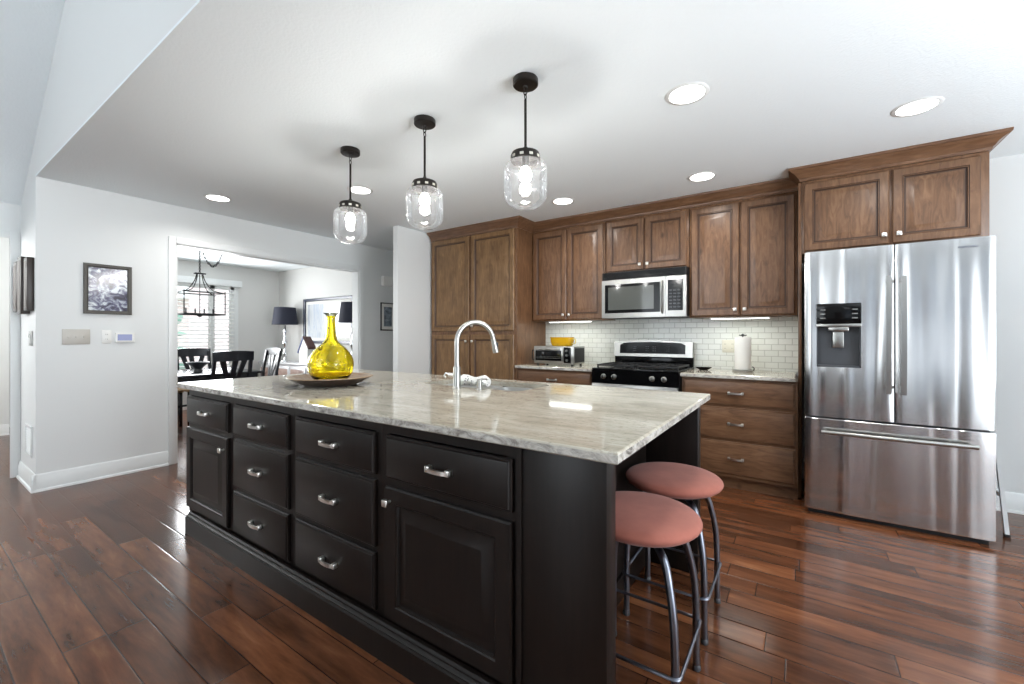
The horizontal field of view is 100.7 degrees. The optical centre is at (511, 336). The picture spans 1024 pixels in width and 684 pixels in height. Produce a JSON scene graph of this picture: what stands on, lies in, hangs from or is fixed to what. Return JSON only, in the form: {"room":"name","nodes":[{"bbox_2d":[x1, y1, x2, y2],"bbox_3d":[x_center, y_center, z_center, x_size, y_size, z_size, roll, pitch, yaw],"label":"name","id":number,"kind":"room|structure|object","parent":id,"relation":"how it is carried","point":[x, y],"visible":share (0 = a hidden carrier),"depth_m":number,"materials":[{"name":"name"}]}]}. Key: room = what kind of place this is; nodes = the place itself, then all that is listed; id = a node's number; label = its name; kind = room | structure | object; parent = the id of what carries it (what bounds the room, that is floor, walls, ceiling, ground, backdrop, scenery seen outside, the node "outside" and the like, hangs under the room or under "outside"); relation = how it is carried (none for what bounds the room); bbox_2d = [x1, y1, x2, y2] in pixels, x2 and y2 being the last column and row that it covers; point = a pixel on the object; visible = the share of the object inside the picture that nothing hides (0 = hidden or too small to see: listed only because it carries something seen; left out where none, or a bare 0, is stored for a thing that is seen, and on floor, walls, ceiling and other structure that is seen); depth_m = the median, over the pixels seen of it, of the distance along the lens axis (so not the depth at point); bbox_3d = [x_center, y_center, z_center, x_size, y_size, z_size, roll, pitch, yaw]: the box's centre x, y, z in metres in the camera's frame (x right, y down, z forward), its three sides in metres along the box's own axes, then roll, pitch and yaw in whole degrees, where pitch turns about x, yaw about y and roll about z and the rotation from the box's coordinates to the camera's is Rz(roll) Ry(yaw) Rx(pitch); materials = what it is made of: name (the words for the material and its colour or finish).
{"room":"kitchen","nodes":[
{"label":"kitchen","id":0,"kind":"room"},
{"bbox_2d":[0,237,8,424],"bbox_3d":[-7.120,-0.018,4.556,0.700,2.470,2.160,0,0,34],"label":"wall","id":1,"kind":"structure","parent":0,"point":[4,242],"depth_m":5.22,"materials":[{"name":"white paint"}]},
{"bbox_2d":[0,424,9,435],"bbox_3d":[-6.790,1.150,4.394,0.028,0.135,2.060,0,0,34],"label":"baseboard","id":2,"kind":"structure","parent":1,"relation":"attached to","point":[4,428],"depth_m":5.21,"materials":[{"name":"white"}]},
{"bbox_2d":[9,243,9,416],"bbox_3d":[-6.837,-0.018,5.687,0.100,2.470,0.750,0,0,34],"label":"wall","id":3,"kind":"structure","parent":0,"point":[9,243],"depth_m":5.71,"materials":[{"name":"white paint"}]},
{"bbox_2d":[0,202,19,231],"bbox_3d":[-5.667,-1.093,1.761,0.120,0.380,4.760,0,0,34],"label":"wall header","id":4,"kind":"structure","parent":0,"point":[9,213],"depth_m":3.65,"materials":[{"name":"white paint"}]},
{"bbox_2d":[0,0,64,204],"bbox_3d":[-1.892,-2.703,-0.796,9.240,3.280,4.760,0,0,34],"label":"ceiling","id":5,"kind":"structure","parent":0,"point":[29,29],"depth_m":3.01,"materials":[{"name":"white paint"}]},
{"bbox_2d":[20,0,197,471],"bbox_3d":[-0.405,-1.533,1.488,9.140,5.500,0.690,0,0,34],"label":"wall","id":6,"kind":"structure","parent":0,"point":[99,43],"depth_m":2.56,"materials":[{"name":"white paint"}]},
{"bbox_2d":[13,261,16,312],"bbox_3d":[-4.165,-0.413,3.586,0.170,0.420,0.051,0,0,34],"label":"frame","id":7,"kind":"object","parent":6,"relation":"attached to","point":[14,263],"visible":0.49,"depth_m":3.55,"materials":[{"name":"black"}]},
{"bbox_2d":[17,256,29,313],"bbox_3d":[-3.992,-0.413,3.468,0.160,0.460,0.053,0,0,34],"label":"frame","id":8,"kind":"object","parent":6,"relation":"attached to","point":[20,261],"visible":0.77,"depth_m":3.42,"materials":[{"name":"black"}]},
{"bbox_2d":[16,461,35,492],"bbox_3d":[-4.020,1.150,3.503,0.734,0.135,0.028,0,0,34],"label":"baseboard","id":9,"kind":"structure","parent":6,"relation":"attached to","point":[24,473],"depth_m":3.47,"materials":[{"name":"white wood"}]},
{"bbox_2d":[24,257,33,310],"bbox_3d":[-3.840,-0.413,3.372,0.130,0.420,0.041,0,0,34],"label":"frame","id":10,"kind":"object","parent":6,"relation":"attached to","point":[28,261],"visible":1,"depth_m":3.34,"materials":[{"name":"black"}]},
{"bbox_2d":[25,423,32,457],"bbox_3d":[-3.938,0.847,3.458,0.260,0.250,0.010,0,0,34],"label":"air vent","id":11,"kind":"object","parent":6,"relation":"in","point":[29,453],"visible":1,"depth_m":3.44,"materials":[{"name":"white"}]},
{"bbox_2d":[28,331,32,345],"bbox_3d":[-3.874,0.017,3.411,0.120,0.120,0.016,0,0,34],"label":"light switch","id":12,"kind":"object","parent":6,"relation":"attached to","point":[30,334],"visible":1,"depth_m":3.39,"materials":[{"name":"white plastic"}]},
{"bbox_2d":[33,176,392,473],"bbox_3d":[-2.225,-0.018,5.649,0.120,2.470,5.540,0,0,34],"label":"wall","id":13,"kind":"structure","parent":0,"point":[95,402],"depth_m":3.70,"materials":[{"name":"white paint"}]},
{"bbox_2d":[62,329,89,344],"bbox_3d":[-3.595,0.004,3.504,0.016,0.125,0.165,0,0,34],"label":"light switch","id":14,"kind":"object","parent":13,"relation":"attached to","point":[69,336],"visible":1,"depth_m":3.50,"materials":[{"name":"grey plastic"}]},
{"bbox_2d":[31,451,168,492],"bbox_3d":[-3.488,1.150,3.652,0.028,0.135,0.864,0,0,34],"label":"baseboard","id":15,"kind":"structure","parent":13,"relation":"attached to","point":[82,474],"depth_m":3.60,"materials":[{"name":"white wood"}]},
{"bbox_2d":[102,330,110,342],"bbox_3d":[-3.495,0.004,3.659,0.008,0.115,0.062,0,0,34],"label":"light switch","id":16,"kind":"object","parent":13,"relation":"attached to","point":[106,334],"visible":1,"depth_m":3.66,"materials":[{"name":"white plastic"}]},
{"bbox_2d":[83,262,131,314],"bbox_3d":[-3.484,-0.403,3.664,0.019,0.425,0.310,0,0,34],"label":"framed print","id":17,"kind":"object","parent":13,"relation":"attached to","point":[107,289],"visible":1,"depth_m":3.66,"materials":[{"name":"grey"}]},
{"bbox_2d":[88,267,126,310],"bbox_3d":[-3.488,-0.403,3.667,0.003,0.365,0.250,0,0,34],"label":"artwork","id":18,"kind":"object","parent":17,"relation":"attached to","point":[107,286],"depth_m":3.66},
{"bbox_2d":[115,333,134,341],"bbox_3d":[-3.422,0.011,3.755,0.020,0.084,0.130,0,0,34],"label":"thermostat","id":19,"kind":"object","parent":13,"relation":"attached to","point":[119,337],"visible":1,"depth_m":3.75,"materials":[{"name":"white plastic"}]},
{"bbox_2d":[168,236,362,464],"bbox_3d":[-2.694,0.134,4.942,0.140,2.167,2.161,0,0,34],"label":"trim","id":20,"kind":"structure","parent":13,"relation":"attached to","point":[174,243],"depth_m":4.24,"materials":[{"name":"white"}]},
{"bbox_2d":[380,302,392,330],"bbox_3d":[-1.796,-0.283,6.156,0.019,0.400,0.260,0,0,34],"label":"framed print","id":21,"kind":"object","parent":13,"relation":"attached to","point":[386,309],"visible":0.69,"depth_m":6.14,"materials":[{"name":"black"}]},
{"bbox_2d":[384,307,391,326],"bbox_3d":[-1.800,-0.283,6.159,0.003,0.282,0.142,0,0,34],"label":"artwork","id":22,"kind":"object","parent":21,"relation":"attached to","point":[387,310],"depth_m":6.16},
{"bbox_2d":[382,276,392,286],"bbox_3d":[-1.776,-0.793,6.155,0.054,0.140,0.250,0,0,34],"label":"door chime","id":23,"kind":"object","parent":13,"relation":"attached to","point":[386,280],"visible":0.56,"depth_m":6.09,"materials":[{"name":"white plastic"}]},
{"bbox_2d":[178,260,278,409],"bbox_3d":[-5.384,-0.018,7.137,0.120,2.470,3.080,0,0,34],"label":"wall","id":24,"kind":"structure","parent":0,"point":[258,296],"depth_m":7.87,"materials":[{"name":"white paint"}]},
{"bbox_2d":[178,283,237,369],"bbox_3d":[-5.489,-0.143,6.875,0.140,1.660,1.970,0,0,34],"label":"window","id":25,"kind":"structure","parent":24,"relation":"in","point":[231,289],"depth_m":7.56,"materials":[{"name":"white"}]},
{"bbox_2d":[178,275,241,367],"bbox_3d":[-5.428,-0.237,6.840,0.120,1.490,1.940,0,0,34],"label":"window blind","id":26,"kind":"object","parent":25,"relation":"attached to","point":[181,279],"visible":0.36,"depth_m":7.21,"materials":[{"name":"white plastic"}]},
{"bbox_2d":[279,267,351,360],"bbox_3d":[-3.126,-0.018,7.395,3.330,2.470,0.120,0,0,34],"label":"wall","id":27,"kind":"structure","parent":0,"point":[296,285],"depth_m":7.84,"materials":[{"name":"white paint"}]},
{"bbox_2d":[303,295,351,343],"bbox_3d":[-3.199,-0.273,7.350,1.460,0.800,0.034,0,0,34],"label":"mirror","id":28,"kind":"object","parent":27,"relation":"attached to","point":[314,318],"visible":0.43,"depth_m":7.45,"materials":[{"name":"blue"}]},
{"bbox_2d":[308,302,349,337],"bbox_3d":[-3.192,-0.273,7.360,1.260,0.600,0.003,0,0,34],"label":"artwork","id":29,"kind":"object","parent":28,"relation":"attached to","point":[317,320],"depth_m":7.45},
{"bbox_2d":[393,226,434,373],"bbox_3d":[-0.497,-0.018,6.043,0.080,2.470,2.950,0,0,34],"label":"wall partition","id":30,"kind":"structure","parent":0,"point":[411,248],"depth_m":4.97,"materials":[{"name":"white paint"}]},
{"bbox_2d":[0,410,1023,683],"bbox_3d":[-2.350,1.267,2.860,13.900,0.100,10.500,0,0,34],"label":"floor","id":31,"kind":"structure","parent":0,"point":[103,581],"depth_m":1.94,"materials":[{"name":"brown wood"}]},
{"bbox_2d":[178,389,183,426],"bbox_3d":[-4.795,0.696,5.711,0.545,1.042,0.460,0,0,34],"label":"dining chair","id":32,"kind":"object","parent":31,"relation":"on","point":[180,392],"visible":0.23,"depth_m":5.73,"materials":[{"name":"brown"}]},
{"bbox_2d":[178,348,210,424],"bbox_3d":[-4.514,0.696,6.125,0.545,1.042,0.460,0,0,34],"label":"dining chair","id":33,"kind":"object","parent":31,"relation":"on","point":[183,353],"visible":0.24,"depth_m":6.23,"materials":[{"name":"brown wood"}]},
{"bbox_2d":[186,390,232,531],"bbox_3d":[-1.659,0.726,2.790,0.614,0.782,0.671,0,0,34],"label":"base cabinet","id":34,"kind":"object","parent":31,"relation":"on","point":[209,432],"visible":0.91,"depth_m":2.50,"materials":[{"name":"brown wood"}]},
{"bbox_2d":[178,367,264,382],"bbox_3d":[-4.118,0.837,5.368,1.040,0.760,1.410,0,0,34],"label":"dining table","id":35,"kind":"object","parent":31,"relation":"on","point":[183,375],"visible":0.14,"depth_m":5.24,"materials":[{"name":"black paint"}]},
{"bbox_2d":[185,361,208,371],"bbox_3d":[-4.048,0.395,5.471,0.260,0.125,0.260,0,0,34],"label":"glass bowl","id":36,"kind":"object","parent":35,"relation":"on","point":[197,366],"visible":1,"depth_m":5.43,"materials":[{"name":"black glass"}]},
{"bbox_2d":[210,351,253,379],"bbox_3d":[-3.551,0.696,5.255,0.545,1.042,0.460,0,0,34],"label":"dining chair","id":37,"kind":"object","parent":31,"relation":"on","point":[222,357],"visible":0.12,"depth_m":5.12,"materials":[{"name":"brown wood"}]},
{"bbox_2d":[233,398,294,567],"bbox_3d":[-1.141,0.726,2.439,0.635,0.782,0.671,0,0,34],"label":"base cabinet","id":38,"kind":"object","parent":31,"relation":"on","point":[263,433],"visible":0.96,"depth_m":2.15,"materials":[{"name":"brown wood"}]},
{"bbox_2d":[261,348,281,376],"bbox_3d":[-3.796,0.696,6.342,0.460,1.042,0.545,0,0,34],"label":"dining chair","id":39,"kind":"object","parent":31,"relation":"on","point":[273,365],"visible":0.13,"depth_m":6.52,"materials":[{"name":"brown"}]},
{"bbox_2d":[258,360,308,376],"bbox_3d":[-3.465,0.837,7.250,2.570,0.760,0.460,0,0,34],"label":"sideboard","id":40,"kind":"object","parent":31,"relation":"on","point":[290,367],"visible":0.22,"depth_m":7.23,"materials":[{"name":"white wood"}]},
{"bbox_2d":[272,306,297,361],"bbox_3d":[-4.129,-0.048,7.724,0.430,1.010,0.430,0,0,34],"label":"table lamp","id":41,"kind":"object","parent":40,"relation":"on","point":[284,315],"visible":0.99,"depth_m":7.61,"materials":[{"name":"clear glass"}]},
{"bbox_2d":[297,336,315,362],"bbox_3d":[-3.514,0.230,7.259,0.340,0.455,0.140,0,0,34],"label":"birdhouse","id":42,"kind":"object","parent":40,"relation":"on","point":[307,346],"visible":0.91,"depth_m":7.20,"materials":[{"name":"white wood"}]},
{"bbox_2d":[338,302,351,354],"bbox_3d":[-2.459,-0.048,6.569,0.430,1.010,0.430,0,0,34],"label":"table lamp","id":43,"kind":"object","parent":40,"relation":"on","point":[345,314],"visible":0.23,"depth_m":6.39,"materials":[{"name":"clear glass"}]},
{"bbox_2d":[295,409,382,616],"bbox_3d":[-0.612,0.726,2.081,0.641,0.782,0.671,0,0,34],"label":"base cabinet","id":44,"kind":"object","parent":31,"relation":"on","point":[339,460],"visible":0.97,"depth_m":1.79,"materials":[{"name":"brown wood"}]},
{"bbox_2d":[176,369,709,464],"bbox_3d":[-0.567,0.318,2.496,2.962,0.032,1.377,0,0,34],"label":"countertop","id":45,"kind":"structure","parent":44,"relation":"on","point":[603,424],"depth_m":1.85,"materials":[{"name":"beige stone"}]},
{"bbox_2d":[286,372,372,387],"bbox_3d":[-1.129,0.274,2.649,0.502,0.056,0.502,0,0,34],"label":"wooden platter","id":46,"kind":"object","parent":45,"relation":"on","point":[306,380],"visible":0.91,"depth_m":2.50,"materials":[{"name":"brown wood"}]},
{"bbox_2d":[307,313,353,379],"bbox_3d":[-1.129,0.069,2.649,0.268,0.427,0.268,0,0,34],"label":"vase","id":47,"kind":"object","parent":46,"relation":"on","point":[330,359],"visible":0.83,"depth_m":2.56,"materials":[{"name":"yellow glass"}]},
{"bbox_2d":[443,320,498,388],"bbox_3d":[-0.234,0.102,2.525,0.338,0.401,0.084,0,0,-18],"label":"faucet","id":48,"kind":"object","parent":45,"relation":"on","point":[456,375],"visible":1,"depth_m":2.48,"materials":[{"name":"silver metal"}]},
{"bbox_2d":[461,374,490,386],"bbox_3d":[-0.230,0.265,2.558,0.200,0.068,0.122,0,0,20],"label":"cloth","id":49,"kind":"object","parent":45,"relation":"on","point":[466,379],"visible":0.8,"depth_m":2.54,"materials":[{"name":"white fabric"}]},
{"bbox_2d":[476,378,487,389],"bbox_3d":[-0.173,0.269,2.408,0.039,0.066,0.070,0,0,34],"label":"soap dispenser","id":50,"kind":"object","parent":45,"relation":"on","point":[479,381],"visible":1,"depth_m":2.39,"materials":[{"name":"silver metal"}]},
{"bbox_2d":[446,384,531,390],"bbox_3d":[-0.172,0.424,2.689,0.784,0.177,0.404,0,0,34],"label":"sink","id":51,"kind":"object","parent":45,"relation":"in","point":[494,387],"visible":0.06,"depth_m":2.81,"materials":[{"name":"silver metal"}]},
{"bbox_2d":[185,510,499,683],"bbox_3d":[-0.887,1.154,1.883,2.720,0.126,0.042,0,0,34],"label":"plinth","id":52,"kind":"object","parent":31,"relation":"on","point":[417,660],"visible":1,"depth_m":1.74,"materials":[{"name":"brown wood"}]},
{"bbox_2d":[381,424,516,683],"bbox_3d":[-0.085,0.726,1.723,0.631,0.782,0.671,0,0,34],"label":"base cabinet","id":53,"kind":"object","parent":31,"relation":"on","point":[449,503],"visible":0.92,"depth_m":1.43,"materials":[{"name":"brown wood"}]},
{"bbox_2d":[431,227,545,379],"bbox_3d":[-0.308,0.030,5.091,1.260,2.374,0.665,0,0,34],"label":"pantry cabinet","id":54,"kind":"object","parent":31,"relation":"on","point":[487,277],"visible":0.71,"depth_m":4.75,"materials":[{"name":"brown wood"}]},
{"bbox_2d":[517,368,592,385],"bbox_3d":[0.568,0.776,4.488,0.861,0.882,0.651,0,0,34],"label":"base cabinet","id":55,"kind":"object","parent":31,"relation":"on","point":[536,375],"visible":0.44,"depth_m":4.22,"materials":[{"name":"brown wood"}]},
{"bbox_2d":[515,363,596,371],"bbox_3d":[0.572,0.318,4.492,0.866,0.032,0.656,0,0,34],"label":"countertop","id":56,"kind":"structure","parent":55,"relation":"on","point":[584,367],"depth_m":4.28,"materials":[{"name":"beige stone"}]},
{"bbox_2d":[532,345,584,365],"bbox_3d":[0.472,0.202,4.472,0.509,0.200,0.306,0,0,34],"label":"toaster oven","id":57,"kind":"object","parent":56,"relation":"on","point":[547,354],"visible":0.99,"depth_m":4.35,"materials":[{"name":"silver metal"}]},
{"bbox_2d":[550,337,575,345],"bbox_3d":[0.541,0.055,4.441,0.285,0.092,0.146,0,0,34],"label":"dish","id":58,"kind":"object","parent":57,"relation":"on","point":[555,341],"visible":1,"depth_m":4.38,"materials":[{"name":"yellow ceramic"}]},
{"bbox_2d":[517,448,615,683],"bbox_3d":[0.152,0.776,1.251,0.290,0.882,0.074,0,0,34],"label":"island end panel","id":59,"kind":"object","parent":31,"relation":"on","point":[566,506],"visible":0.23,"depth_m":1.21,"materials":[{"name":"brown wood"}]},
{"bbox_2d":[616,445,645,605],"bbox_3d":[0.405,0.776,1.837,0.034,0.882,1.155,0,0,34],"label":"panel","id":60,"kind":"object","parent":31,"relation":"on","point":[622,484],"visible":0.02,"depth_m":2.06,"materials":[{"name":"brown wood"}]},
{"bbox_2d":[592,340,693,391],"bbox_3d":[1.230,0.619,3.991,0.770,1.157,0.722,0,0,34],"label":"gas range","id":61,"kind":"object","parent":31,"relation":"on","point":[640,364],"visible":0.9,"depth_m":3.96,"materials":[{"name":"black metal"}]},
{"bbox_2d":[592,366,693,373],"bbox_3d":[1.248,0.302,4.019,0.770,0.020,0.655,0,0,34],"label":"cooktop","id":62,"kind":"object","parent":61,"relation":"in","point":[599,369],"depth_m":3.78,"materials":[{"name":"black metal"}]},
{"bbox_2d":[616,491,702,683],"bbox_3d":[0.455,0.910,1.510,0.408,0.614,0.408,0,0,30],"label":"bar stool","id":63,"kind":"object","parent":31,"relation":"on","point":[643,519],"visible":0.77,"depth_m":1.39,"materials":[{"name":"pink fabric"}]},
{"bbox_2d":[622,462,723,645],"bbox_3d":[0.721,0.910,1.903,0.408,0.614,0.408,0,0,38],"label":"bar stool","id":64,"kind":"object","parent":31,"relation":"on","point":[676,481],"visible":0.86,"depth_m":1.83,"materials":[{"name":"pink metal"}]},
{"bbox_2d":[646,407,699,573],"bbox_3d":[0.847,0.776,2.275,0.289,0.882,0.082,0,0,34],"label":"island end panel","id":65,"kind":"object","parent":31,"relation":"on","point":[680,443],"visible":0.23,"depth_m":2.21,"materials":[{"name":"brown wood"}]},
{"bbox_2d":[682,376,797,499],"bbox_3d":[1.919,0.776,3.573,0.809,0.882,0.651,0,0,34],"label":"base cabinet","id":66,"kind":"object","parent":31,"relation":"on","point":[749,428],"visible":0.96,"depth_m":3.28,"materials":[{"name":"brown wood"}]},
{"bbox_2d":[680,368,795,381],"bbox_3d":[1.915,0.318,3.582,0.798,0.032,0.656,0,0,34],"label":"countertop","id":67,"kind":"structure","parent":66,"relation":"on","point":[784,376],"depth_m":3.40,"materials":[{"name":"beige stone"}]},
{"bbox_2d":[696,367,711,369],"bbox_3d":[1.724,0.289,3.821,0.145,0.026,0.092,0,0,34],"label":"spoon rest","id":68,"kind":"object","parent":67,"relation":"on","point":[699,368],"visible":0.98,"depth_m":3.79,"materials":[{"name":"black"}]},
{"bbox_2d":[732,334,754,371],"bbox_3d":[1.968,0.140,3.619,0.160,0.325,0.160,0,0,-28],"label":"paper towel holder","id":69,"kind":"object","parent":67,"relation":"on","point":[742,345],"visible":1,"depth_m":3.57,"materials":[{"name":"white paper"}]},
{"bbox_2d":[798,183,801,497],"bbox_3d":[2.311,0.032,3.408,0.022,2.370,0.515,0,0,34],"label":"refrigerator surround","id":70,"kind":"object","parent":31,"relation":"on","point":[799,184],"visible":1,"depth_m":3.19,"materials":[{"name":"brown wood"}]},
{"bbox_2d":[805,235,995,544],"bbox_3d":[2.596,0.319,2.973,0.905,1.797,0.866,0,0,34],"label":"refrigerator","id":71,"kind":"object","parent":31,"relation":"on","point":[900,339],"visible":1,"depth_m":2.63,"materials":[{"name":"grey metal"}]},
{"bbox_2d":[992,420,1010,538],"bbox_3d":[3.069,0.742,2.741,0.098,0.950,0.390,0,0,34],"label":"step ladder","id":72,"kind":"object","parent":31,"relation":"on","point":[1000,491],"visible":0.33,"depth_m":2.58,"materials":[{"name":"white metal"}]},
{"bbox_2d":[36,0,1023,271],"bbox_3d":[-0.201,-1.313,4.339,12.000,0.120,5.640,0,0,34],"label":"ceiling","id":73,"kind":"structure","parent":0,"point":[261,118],"depth_m":2.27,"materials":[{"name":"white paint"}]},
{"bbox_2d":[178,250,225,316],"bbox_3d":[-4.003,-0.750,5.538,0.356,1.016,0.588,0,0,34],"label":"chandelier","id":74,"kind":"object","parent":73,"relation":"hanging from","point":[199,314],"visible":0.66,"depth_m":5.48,"materials":[{"name":"black metal"}]},
{"bbox_2d":[203,194,231,201],"bbox_3d":[-2.664,-1.250,3.845,0.216,0.004,0.216,0,0,34],"label":"recessed light","id":75,"kind":"object","parent":73,"relation":"in","point":[220,198],"visible":1,"depth_m":3.83,"materials":[{"name":"white plastic"}]},
{"bbox_2d":[333,146,366,244],"bbox_3d":[-1.085,-0.936,2.848,0.214,0.632,0.214,0,0,34],"label":"pendant light","id":76,"kind":"object","parent":73,"relation":"hanging from","point":[350,207],"visible":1,"depth_m":2.85,"materials":[{"name":"black"}]},
{"bbox_2d":[347,207,352,213],"bbox_3d":[-1.085,-0.858,2.848,0.036,0.070,0.036,0,0,34],"label":"socket","id":77,"kind":"object","parent":76,"relation":"attached to","point":[350,209],"depth_m":2.84,"materials":[{"name":"white metal"}]},
{"bbox_2d":[333,206,366,244],"bbox_3d":[-1.085,-0.739,2.848,0.214,0.238,0.214,0,0,34],"label":"glass jar","id":78,"kind":"object","parent":76,"relation":"on","point":[351,211],"depth_m":2.89,"materials":[{"name":"clear glass"}]},
{"bbox_2d":[346,186,372,193],"bbox_3d":[-1.302,-1.250,3.636,0.216,0.004,0.216,0,0,34],"label":"recessed light","id":79,"kind":"object","parent":73,"relation":"in","point":[354,189],"visible":0.91,"depth_m":3.64,"materials":[{"name":"white plastic"}]},
{"bbox_2d":[406,114,442,229],"bbox_3d":[-0.505,-0.936,2.455,0.214,0.632,0.214,0,0,34],"label":"pendant light","id":80,"kind":"object","parent":73,"relation":"hanging from","point":[425,187],"visible":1,"depth_m":2.46,"materials":[{"name":"black"}]},
{"bbox_2d":[406,185,442,229],"bbox_3d":[-0.505,-0.739,2.455,0.214,0.238,0.214,0,0,34],"label":"glass jar","id":81,"kind":"object","parent":80,"relation":"on","point":[424,191],"depth_m":2.50,"materials":[{"name":"clear glass"}]},
{"bbox_2d":[422,185,427,193],"bbox_3d":[-0.505,-0.858,2.455,0.036,0.070,0.036,0,0,34],"label":"socket","id":82,"kind":"object","parent":80,"relation":"attached to","point":[424,188],"depth_m":2.44,"materials":[{"name":"white metal"}]},
{"bbox_2d":[504,72,546,210],"bbox_3d":[0.066,-0.936,2.069,0.214,0.632,0.214,0,0,34],"label":"pendant light","id":83,"kind":"object","parent":73,"relation":"hanging from","point":[525,159],"visible":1,"depth_m":2.08,"materials":[{"name":"clear glass"}]},
{"bbox_2d":[522,156,528,166],"bbox_3d":[0.066,-0.858,2.069,0.036,0.070,0.036,0,0,34],"label":"socket","id":84,"kind":"object","parent":83,"relation":"attached to","point":[525,159],"depth_m":2.05,"materials":[{"name":"white metal"}]},
{"bbox_2d":[504,156,546,210],"bbox_3d":[0.066,-0.739,2.069,0.214,0.238,0.214,0,0,34],"label":"glass jar","id":85,"kind":"object","parent":83,"relation":"on","point":[525,166],"depth_m":2.12,"materials":[{"name":"clear glass"}]},
{"bbox_2d":[551,197,574,204],"bbox_3d":[0.473,-1.250,3.931,0.216,0.004,0.216,0,0,34],"label":"recessed light","id":86,"kind":"object","parent":73,"relation":"in","point":[562,200],"visible":1,"depth_m":3.91,"materials":[{"name":"white plastic"}]},
{"bbox_2d":[665,82,709,105],"bbox_3d":[0.905,-1.250,2.195,0.216,0.004,0.216,0,0,34],"label":"recessed light","id":87,"kind":"object","parent":73,"relation":"in","point":[690,92],"visible":1,"depth_m":2.18,"materials":[{"name":"white plastic"}]},
{"bbox_2d":[687,171,716,181],"bbox_3d":[1.489,-1.250,3.327,0.216,0.004,0.216,0,0,34],"label":"recessed light","id":88,"kind":"object","parent":73,"relation":"in","point":[705,175],"visible":1,"depth_m":3.32,"materials":[{"name":"white plastic"}]},
{"bbox_2d":[890,96,944,116],"bbox_3d":[2.211,-1.250,2.319,0.216,0.004,0.216,0,0,34],"label":"recessed light","id":89,"kind":"object","parent":73,"relation":"in","point":[921,105],"visible":1,"depth_m":2.31,"materials":[{"name":"white plastic"}]},
{"bbox_2d":[542,154,1023,493],"bbox_3d":[2.305,-0.018,3.796,7.240,2.470,0.130,0,0,34],"label":"wall","id":90,"kind":"structure","parent":0,"point":[1006,174],"depth_m":2.99,"materials":[{"name":"white paint"}]},
{"bbox_2d":[533,222,615,321],"bbox_3d":[0.653,-0.662,4.621,0.855,0.989,0.345,0,0,34],"label":"upper cabinet","id":91,"kind":"object","parent":90,"relation":"attached to","point":[569,264],"visible":0.94,"depth_m":4.48,"materials":[{"name":"brown wood"}]},
{"bbox_2d":[548,320,592,322],"bbox_3d":[0.624,-0.159,4.577,0.500,0.016,0.060,0,0,34],"label":"light","id":92,"kind":"object","parent":91,"relation":"attached to","point":[576,320],"visible":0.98,"depth_m":4.53,"materials":[{"name":"white plastic"}]},
{"bbox_2d":[606,208,689,272],"bbox_3d":[1.339,-0.892,4.157,0.790,0.529,0.345,0,0,34],"label":"upper cabinet","id":93,"kind":"object","parent":90,"relation":"attached to","point":[658,240],"visible":0.89,"depth_m":4.02,"materials":[{"name":"brown wood"}]},
{"bbox_2d":[602,266,689,319],"bbox_3d":[1.308,-0.399,4.107,0.788,0.443,0.453,0,0,34],"label":"microwave","id":94,"kind":"object","parent":93,"relation":"attached to","point":[660,293],"visible":0.98,"depth_m":3.93,"materials":[{"name":"silver metal"}]},
{"bbox_2d":[427,127,1013,241],"bbox_3d":[1.140,-1.204,4.071,4.819,0.094,0.597,0,0,32],"label":"crown molding","id":95,"kind":"structure","parent":90,"relation":"attached to","point":[985,141],"depth_m":3.44,"materials":[{"name":"brown wood"}]},
{"bbox_2d":[722,340,733,352],"bbox_3d":[2.001,0.092,3.917,0.115,0.115,0.008,0,0,34],"label":"wall outlet","id":96,"kind":"object","parent":90,"relation":"attached to","point":[727,345],"visible":0.9,"depth_m":3.92,"materials":[{"name":"beige plastic"}]},
{"bbox_2d":[690,191,797,318],"bbox_3d":[2.006,-0.662,3.705,0.808,0.989,0.345,0,0,34],"label":"upper cabinet","id":97,"kind":"object","parent":90,"relation":"attached to","point":[744,253],"visible":1,"depth_m":3.57,"materials":[{"name":"brown wood"}]},
{"bbox_2d":[710,316,770,318],"bbox_3d":[1.966,-0.159,3.669,0.460,0.016,0.060,0,0,34],"label":"light","id":98,"kind":"object","parent":97,"relation":"attached to","point":[752,317],"visible":0.98,"depth_m":3.63,"materials":[{"name":"white plastic"}]},
{"bbox_2d":[802,151,988,263],"bbox_3d":[2.708,-0.887,3.109,0.965,0.539,0.565,0,0,34],"label":"upper cabinet","id":99,"kind":"object","parent":90,"relation":"attached to","point":[945,198],"visible":0.91,"depth_m":2.87,"materials":[{"name":"brown wood"}]},
{"bbox_2d":[996,491,1023,514],"bbox_3d":[4.228,1.150,2.409,2.300,0.135,0.028,0,0,34],"label":"baseboard","id":100,"kind":"structure","parent":90,"relation":"attached to","point":[1014,502],"depth_m":2.93,"materials":[{"name":"white"}]},
{"label":"outside","id":101,"kind":"structure","parent":0,"visible":0},
{"bbox_3d":[-25.596,1.417,23.374,51.400,0.100,70.000,0,0,34],"label":"ground","id":102,"kind":"structure","parent":101,"visible":0},
{"bbox_2d":[178,315,186,368],"bbox_3d":[-7.692,0.412,9.139,1.118,1.911,1.096,0,0,34],"label":"shrub","id":103,"kind":"object","parent":102,"relation":"on","point":[179,316],"visible":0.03,"depth_m":9.41,"materials":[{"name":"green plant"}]},
{"bbox_2d":[178,286,228,367],"bbox_3d":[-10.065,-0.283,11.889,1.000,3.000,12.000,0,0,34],"label":"house","id":104,"kind":"structure","parent":102,"relation":"on","point":[179,287],"depth_m":12.48,"materials":[{"name":"grey"}]},
{"bbox_3d":[-6.133,0.157,1.074,0.120,2.120,3.100,0,0,34],"label":"wall","id":105,"kind":"structure","parent":0,"visible":0},
{"bbox_2d":[0,230,20,477],"bbox_3d":[-4.740,0.157,3.005,0.020,2.120,1.660,0,0,34],"label":"trim","id":106,"kind":"structure","parent":105,"relation":"attached to","point":[15,237],"depth_m":3.66,"materials":[{"name":"white paint"}]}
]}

